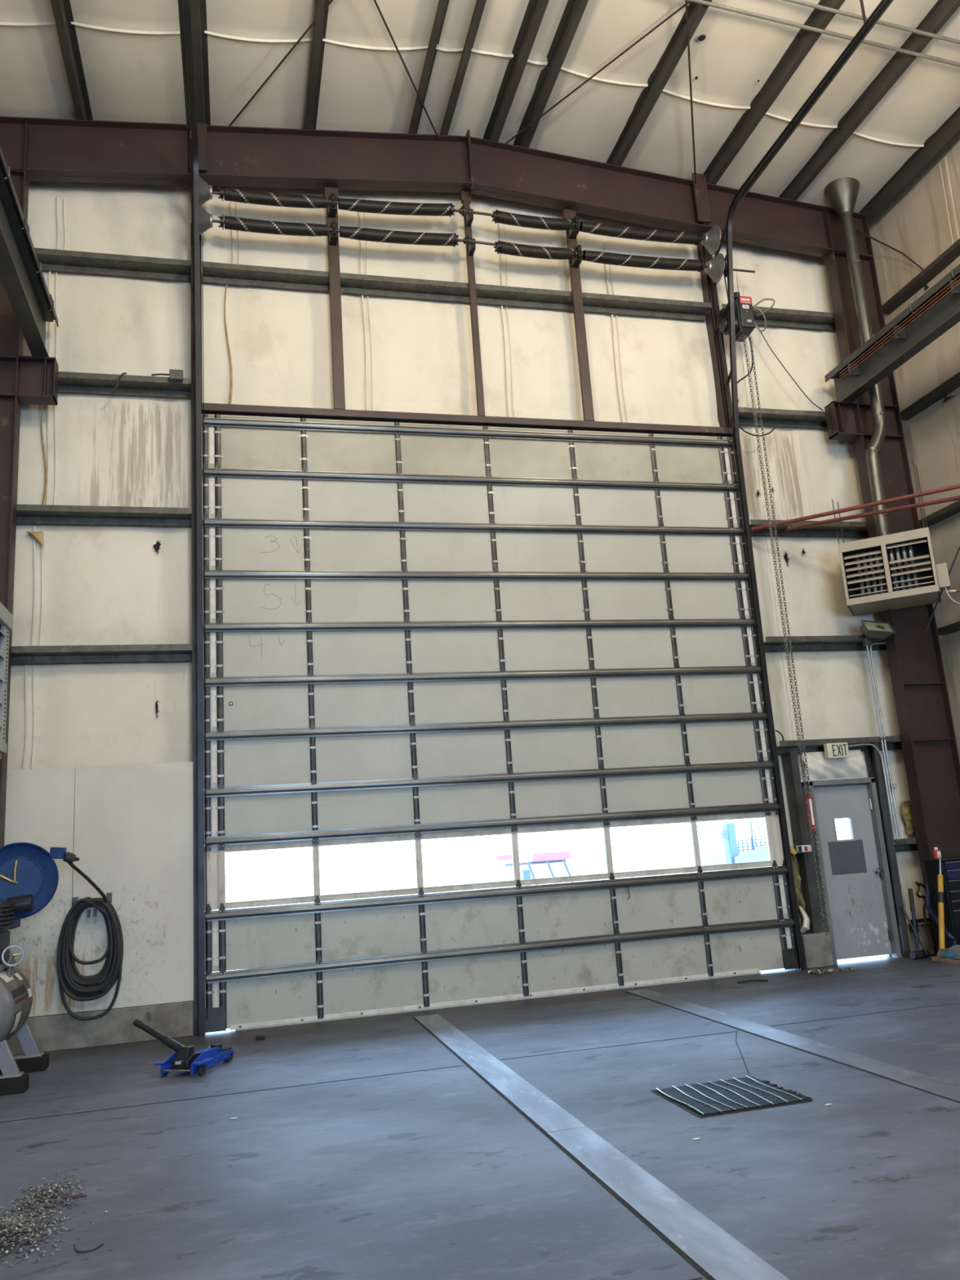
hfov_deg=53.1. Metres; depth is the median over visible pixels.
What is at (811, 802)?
chain
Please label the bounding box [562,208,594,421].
post
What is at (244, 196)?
spring
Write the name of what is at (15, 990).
air compressor
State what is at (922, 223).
wall
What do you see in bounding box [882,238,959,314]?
beam
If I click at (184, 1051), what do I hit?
socket
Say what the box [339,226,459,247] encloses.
spring
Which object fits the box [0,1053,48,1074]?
block
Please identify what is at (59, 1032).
concrete curb
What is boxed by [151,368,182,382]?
junction box
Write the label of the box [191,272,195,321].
loose cable
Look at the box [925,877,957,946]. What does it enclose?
tube
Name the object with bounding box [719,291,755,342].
operator
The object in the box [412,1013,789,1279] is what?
floor strip
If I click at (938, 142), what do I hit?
roof purlin
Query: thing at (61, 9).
purlin
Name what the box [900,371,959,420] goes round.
beam
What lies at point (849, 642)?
beam
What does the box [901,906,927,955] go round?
bar
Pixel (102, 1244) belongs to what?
wire
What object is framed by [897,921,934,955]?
baseboard
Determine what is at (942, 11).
roof purlin
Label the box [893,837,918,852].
beam
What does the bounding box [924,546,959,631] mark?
rod
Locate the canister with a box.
[6,894,33,915]
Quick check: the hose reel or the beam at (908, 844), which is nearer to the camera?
the hose reel
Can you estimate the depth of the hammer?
11.66 m
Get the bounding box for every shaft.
[199,176,720,254]
[199,205,724,283]
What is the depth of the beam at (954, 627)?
12.63 m
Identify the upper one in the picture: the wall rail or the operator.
the operator
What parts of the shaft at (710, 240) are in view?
rod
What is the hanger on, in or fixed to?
attached to the wall at (74, 584)
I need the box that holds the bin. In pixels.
[520,869,531,885]
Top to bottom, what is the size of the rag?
0.030 m
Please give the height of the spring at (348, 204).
0.226 m
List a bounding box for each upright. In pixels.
[782,751,821,933]
[864,742,910,957]
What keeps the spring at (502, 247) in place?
attached to the shaft at (714, 268)
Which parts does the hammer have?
handle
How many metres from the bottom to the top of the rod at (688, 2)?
0.141 m
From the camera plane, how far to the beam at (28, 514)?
10.72 m
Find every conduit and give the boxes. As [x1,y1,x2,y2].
[848,743,896,839]
[866,642,902,842]
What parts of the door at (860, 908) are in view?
window trim, blank plate, knob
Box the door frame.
[191,186,801,1033]
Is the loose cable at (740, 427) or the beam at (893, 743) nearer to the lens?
the beam at (893, 743)
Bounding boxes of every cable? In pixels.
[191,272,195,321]
[738,423,777,436]
[753,297,774,331]
[755,321,822,410]
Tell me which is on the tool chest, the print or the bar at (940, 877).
the bar at (940, 877)
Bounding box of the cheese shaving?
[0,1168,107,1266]
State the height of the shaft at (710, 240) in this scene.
0.410 m
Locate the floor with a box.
[0,955,959,1279]
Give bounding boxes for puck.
[255,1035,265,1040]
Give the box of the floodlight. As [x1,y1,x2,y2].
[860,620,895,645]
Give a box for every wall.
[7,181,928,1008]
[868,135,959,759]
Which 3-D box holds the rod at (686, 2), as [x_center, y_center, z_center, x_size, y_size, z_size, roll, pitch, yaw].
[2.621,-6.679,11.914,0.024,0.201,3.508,-7,-12,13]
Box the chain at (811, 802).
[742,333,829,935]
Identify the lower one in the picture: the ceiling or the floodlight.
the floodlight
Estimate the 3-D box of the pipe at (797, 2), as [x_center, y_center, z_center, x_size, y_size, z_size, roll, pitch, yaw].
[4.254,-6.937,10.715,4.504,0.434,0.040,-1,-13,-14]
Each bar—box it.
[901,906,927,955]
[937,854,945,949]
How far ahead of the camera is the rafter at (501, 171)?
13.19 m
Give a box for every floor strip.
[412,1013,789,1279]
[626,989,959,1102]
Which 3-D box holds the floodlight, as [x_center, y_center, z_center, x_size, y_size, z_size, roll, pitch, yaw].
[5.129,-0.108,12.484,0.414,0.310,0.327,-1,-13,-14]
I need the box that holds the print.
[937,891,943,902]
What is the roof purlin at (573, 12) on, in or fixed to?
on the rafter at (501, 171)
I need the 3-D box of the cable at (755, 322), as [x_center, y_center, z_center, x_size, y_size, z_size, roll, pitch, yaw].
[4.255,-3.767,13.184,0.891,1.254,0.059,0,-13,-17]
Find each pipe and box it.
[685,0,959,66]
[750,484,959,532]
[782,0,959,44]
[786,495,959,531]
[823,177,890,536]
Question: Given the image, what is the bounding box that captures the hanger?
[72,892,111,917]
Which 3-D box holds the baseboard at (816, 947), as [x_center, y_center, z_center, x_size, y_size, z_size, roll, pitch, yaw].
[4.017,3.732,11.580,0.365,0.385,0.220,-1,-13,-14]
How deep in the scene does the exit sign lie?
12.06 m
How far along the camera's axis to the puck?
9.19 m
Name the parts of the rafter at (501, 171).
plate, track hanger plate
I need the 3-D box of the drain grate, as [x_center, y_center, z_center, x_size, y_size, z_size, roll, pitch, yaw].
[1.607,2.920,6.179,0.790,0.018,0.730,-1,-13,-14]
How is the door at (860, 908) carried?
in the wall at (74, 584)
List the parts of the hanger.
plate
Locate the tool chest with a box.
[921,856,959,948]
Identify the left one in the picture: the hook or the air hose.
the air hose
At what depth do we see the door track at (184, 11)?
10.46 m
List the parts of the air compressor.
motor plate, valve stem, black panel, tank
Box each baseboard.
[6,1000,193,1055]
[800,931,833,968]
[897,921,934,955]
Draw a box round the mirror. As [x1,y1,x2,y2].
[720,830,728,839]
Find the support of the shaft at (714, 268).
attached to the post at (465, 199)
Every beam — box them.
[0,145,58,356]
[10,644,192,665]
[16,504,191,527]
[34,247,191,281]
[57,371,191,398]
[201,261,711,320]
[720,303,835,330]
[737,407,827,428]
[750,519,868,537]
[764,635,886,652]
[777,735,902,755]
[824,263,959,401]
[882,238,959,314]
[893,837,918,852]
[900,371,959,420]
[918,499,959,528]
[937,621,959,635]
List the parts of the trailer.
leg, leg, leg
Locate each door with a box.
[201,413,799,1032]
[801,777,902,964]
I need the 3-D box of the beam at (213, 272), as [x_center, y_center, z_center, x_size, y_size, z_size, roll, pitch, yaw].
[-0.101,-4.493,12.468,6.735,0.162,0.204,-1,-13,-14]
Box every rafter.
[0,115,472,196]
[468,129,873,261]
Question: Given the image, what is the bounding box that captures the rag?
[737,979,768,983]
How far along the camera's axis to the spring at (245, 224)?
11.60 m
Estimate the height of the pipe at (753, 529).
0.072 m
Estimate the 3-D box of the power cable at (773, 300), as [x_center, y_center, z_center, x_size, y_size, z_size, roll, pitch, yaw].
[3.921,-4.487,13.305,0.449,0.566,0.143,-1,-13,-14]
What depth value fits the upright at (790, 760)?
11.83 m
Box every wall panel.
[4,767,75,1017]
[70,761,193,1012]
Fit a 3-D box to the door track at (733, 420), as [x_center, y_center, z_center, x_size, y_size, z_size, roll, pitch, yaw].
[4.520,-2.188,8.261,0.146,10.475,9.057,-1,-13,-14]
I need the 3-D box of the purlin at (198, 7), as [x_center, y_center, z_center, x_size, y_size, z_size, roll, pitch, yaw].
[-1.788,-7.844,5.421,0.158,0.199,14.200,-1,-13,-14]
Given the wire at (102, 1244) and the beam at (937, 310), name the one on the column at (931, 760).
the beam at (937, 310)
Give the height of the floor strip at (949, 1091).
0.006 m
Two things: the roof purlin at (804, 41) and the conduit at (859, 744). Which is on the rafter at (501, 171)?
the roof purlin at (804, 41)
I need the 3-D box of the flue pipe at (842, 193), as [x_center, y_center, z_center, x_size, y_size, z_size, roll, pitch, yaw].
[5.289,-3.836,13.092,0.531,5.322,0.504,-8,-13,17]
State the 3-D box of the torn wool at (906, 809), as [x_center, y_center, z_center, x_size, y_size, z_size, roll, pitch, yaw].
[5.520,2.276,12.323,0.200,0.420,0.069,-1,-13,-14]
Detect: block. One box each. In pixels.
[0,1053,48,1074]
[0,1073,29,1096]
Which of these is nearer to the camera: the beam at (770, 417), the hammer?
the hammer
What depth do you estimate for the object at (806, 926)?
11.55 m
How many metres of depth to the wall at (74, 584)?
12.04 m
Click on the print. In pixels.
(940, 894)
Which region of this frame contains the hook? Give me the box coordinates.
[915,881,934,946]
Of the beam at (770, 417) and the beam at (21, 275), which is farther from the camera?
the beam at (770, 417)
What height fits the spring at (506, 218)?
0.186 m
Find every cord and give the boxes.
[737,336,753,383]
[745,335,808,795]
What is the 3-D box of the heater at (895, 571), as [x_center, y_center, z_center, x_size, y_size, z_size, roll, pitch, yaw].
[5.490,-1.242,12.275,1.703,2.032,0.791,-11,-14,30]
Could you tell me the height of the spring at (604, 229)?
0.172 m
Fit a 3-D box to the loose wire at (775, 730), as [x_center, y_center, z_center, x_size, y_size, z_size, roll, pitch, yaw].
[3.738,1.188,11.983,0.112,0.144,0.039,-1,-13,-14]
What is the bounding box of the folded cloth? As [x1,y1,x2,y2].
[937,945,959,959]
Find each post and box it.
[324,186,345,409]
[460,191,484,416]
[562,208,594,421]
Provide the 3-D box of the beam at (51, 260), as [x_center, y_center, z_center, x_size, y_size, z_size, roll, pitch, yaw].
[-4.711,-4.435,11.295,2.530,0.162,0.204,-1,-13,-14]
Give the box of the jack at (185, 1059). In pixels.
[133,1018,233,1075]
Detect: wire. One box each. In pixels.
[74,1243,103,1253]
[110,372,126,392]
[775,729,784,741]
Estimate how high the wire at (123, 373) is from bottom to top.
0.272 m
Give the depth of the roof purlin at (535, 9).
11.63 m
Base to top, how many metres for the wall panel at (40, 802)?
2.410 m
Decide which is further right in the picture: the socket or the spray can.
the spray can
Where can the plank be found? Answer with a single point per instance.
(941, 959)
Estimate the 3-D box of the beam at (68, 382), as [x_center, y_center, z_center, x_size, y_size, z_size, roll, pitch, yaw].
[-4.610,-2.933,10.971,2.530,0.162,0.204,-1,-13,-14]
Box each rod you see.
[228,0,333,126]
[373,0,439,140]
[505,0,690,143]
[684,0,696,183]
[855,229,923,270]
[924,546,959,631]
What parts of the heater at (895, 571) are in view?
hanger rod, hanger rod, frame, hanger rod, hanger rod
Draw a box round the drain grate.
[650,1075,812,1118]
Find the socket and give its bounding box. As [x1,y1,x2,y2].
[176,1045,194,1058]
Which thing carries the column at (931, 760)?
on the floor
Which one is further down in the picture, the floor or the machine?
the floor
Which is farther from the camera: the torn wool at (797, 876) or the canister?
the torn wool at (797, 876)
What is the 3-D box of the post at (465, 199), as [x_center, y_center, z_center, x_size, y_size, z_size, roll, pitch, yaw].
[-0.086,-4.325,12.288,0.125,3.170,0.066,-1,-13,-14]
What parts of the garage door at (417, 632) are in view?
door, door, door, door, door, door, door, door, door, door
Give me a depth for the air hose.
9.50 m
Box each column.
[0,121,58,847]
[822,208,959,955]
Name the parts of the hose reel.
guide arm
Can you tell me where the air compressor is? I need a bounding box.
[0,900,44,1079]
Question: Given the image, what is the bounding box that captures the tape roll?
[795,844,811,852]
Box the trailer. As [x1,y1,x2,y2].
[492,850,573,882]
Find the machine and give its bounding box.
[702,817,772,919]
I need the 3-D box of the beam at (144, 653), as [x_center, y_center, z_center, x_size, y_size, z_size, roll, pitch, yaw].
[-4.401,0.160,10.305,2.530,0.162,0.204,-1,-13,-14]
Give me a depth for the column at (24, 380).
10.51 m
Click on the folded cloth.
(953, 952)
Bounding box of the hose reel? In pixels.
[0,842,75,929]
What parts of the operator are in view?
motor, mounting plate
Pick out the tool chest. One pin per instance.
(950, 866)
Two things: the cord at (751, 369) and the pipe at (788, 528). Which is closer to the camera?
the pipe at (788, 528)
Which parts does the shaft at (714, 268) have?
rod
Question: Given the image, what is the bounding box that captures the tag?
[791,844,797,854]
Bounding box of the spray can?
[932,847,941,858]
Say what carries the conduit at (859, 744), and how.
attached to the conduit at (881, 738)
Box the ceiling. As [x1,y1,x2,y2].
[0,0,959,213]
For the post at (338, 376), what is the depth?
11.76 m
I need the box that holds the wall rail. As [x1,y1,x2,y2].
[908,918,931,932]
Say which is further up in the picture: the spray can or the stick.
the spray can
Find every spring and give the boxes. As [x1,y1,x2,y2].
[217,186,327,208]
[217,214,328,236]
[337,198,455,217]
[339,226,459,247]
[491,209,571,230]
[493,240,573,259]
[579,221,702,245]
[582,249,705,271]
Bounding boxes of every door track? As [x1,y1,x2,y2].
[177,0,207,1036]
[709,0,893,970]
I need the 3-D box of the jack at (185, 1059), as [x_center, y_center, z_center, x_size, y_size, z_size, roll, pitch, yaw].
[-2.532,3.420,8.179,0.778,0.425,0.643,-8,-13,17]
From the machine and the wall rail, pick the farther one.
the machine
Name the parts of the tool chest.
lid, drawer, drawer, drawer, drawer, drawer, drawer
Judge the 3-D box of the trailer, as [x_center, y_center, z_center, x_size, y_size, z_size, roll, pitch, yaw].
[1.860,8.159,33.749,2.731,1.334,1.300,-1,-13,-14]
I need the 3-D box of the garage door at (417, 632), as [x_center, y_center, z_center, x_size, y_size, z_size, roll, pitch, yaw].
[0.284,0.638,11.244,6.840,6.772,0.139,-1,-13,-14]
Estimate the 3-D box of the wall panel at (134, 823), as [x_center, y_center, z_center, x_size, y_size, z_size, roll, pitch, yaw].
[-3.556,2.490,9.879,1.170,2.420,0.020,-1,-13,-14]
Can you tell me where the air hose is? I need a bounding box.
[57,857,123,1020]
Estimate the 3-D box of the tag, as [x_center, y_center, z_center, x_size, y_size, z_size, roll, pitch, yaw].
[3.806,2.535,11.657,0.081,0.132,0.020,-1,-13,-14]
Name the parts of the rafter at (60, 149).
track hanger plate, plate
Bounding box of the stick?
[62,1194,87,1198]
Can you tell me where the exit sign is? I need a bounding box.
[823,742,849,759]
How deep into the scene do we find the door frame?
12.07 m
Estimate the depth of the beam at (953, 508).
12.77 m
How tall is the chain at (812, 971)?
0.056 m
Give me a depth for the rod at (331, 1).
11.04 m
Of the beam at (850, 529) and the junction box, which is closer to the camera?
the junction box
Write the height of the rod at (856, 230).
1.358 m
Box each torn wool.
[791,854,805,924]
[901,800,915,834]
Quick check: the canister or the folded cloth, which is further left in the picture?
the canister
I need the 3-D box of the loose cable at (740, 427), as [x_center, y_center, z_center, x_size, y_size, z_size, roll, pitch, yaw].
[3.754,-2.825,12.905,0.619,0.223,0.069,-1,-13,-14]
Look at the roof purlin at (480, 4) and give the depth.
11.43 m
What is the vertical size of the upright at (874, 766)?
2.630 m
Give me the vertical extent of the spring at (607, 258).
0.181 m
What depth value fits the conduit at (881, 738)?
12.31 m
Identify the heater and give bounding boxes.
[0,602,12,759]
[831,457,959,615]
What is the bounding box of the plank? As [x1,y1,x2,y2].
[931,956,959,964]
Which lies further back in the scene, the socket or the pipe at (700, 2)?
the pipe at (700, 2)
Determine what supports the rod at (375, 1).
attached to the rafter at (60, 149)
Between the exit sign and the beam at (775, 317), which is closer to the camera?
the exit sign
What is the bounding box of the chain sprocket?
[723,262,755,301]
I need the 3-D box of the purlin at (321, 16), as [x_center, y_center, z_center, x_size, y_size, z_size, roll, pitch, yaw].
[-0.536,-7.971,5.765,0.158,0.199,14.200,-1,-13,-14]
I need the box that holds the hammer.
[907,888,929,959]
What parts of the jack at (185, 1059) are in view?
handle, frame, rod, lift arm, frame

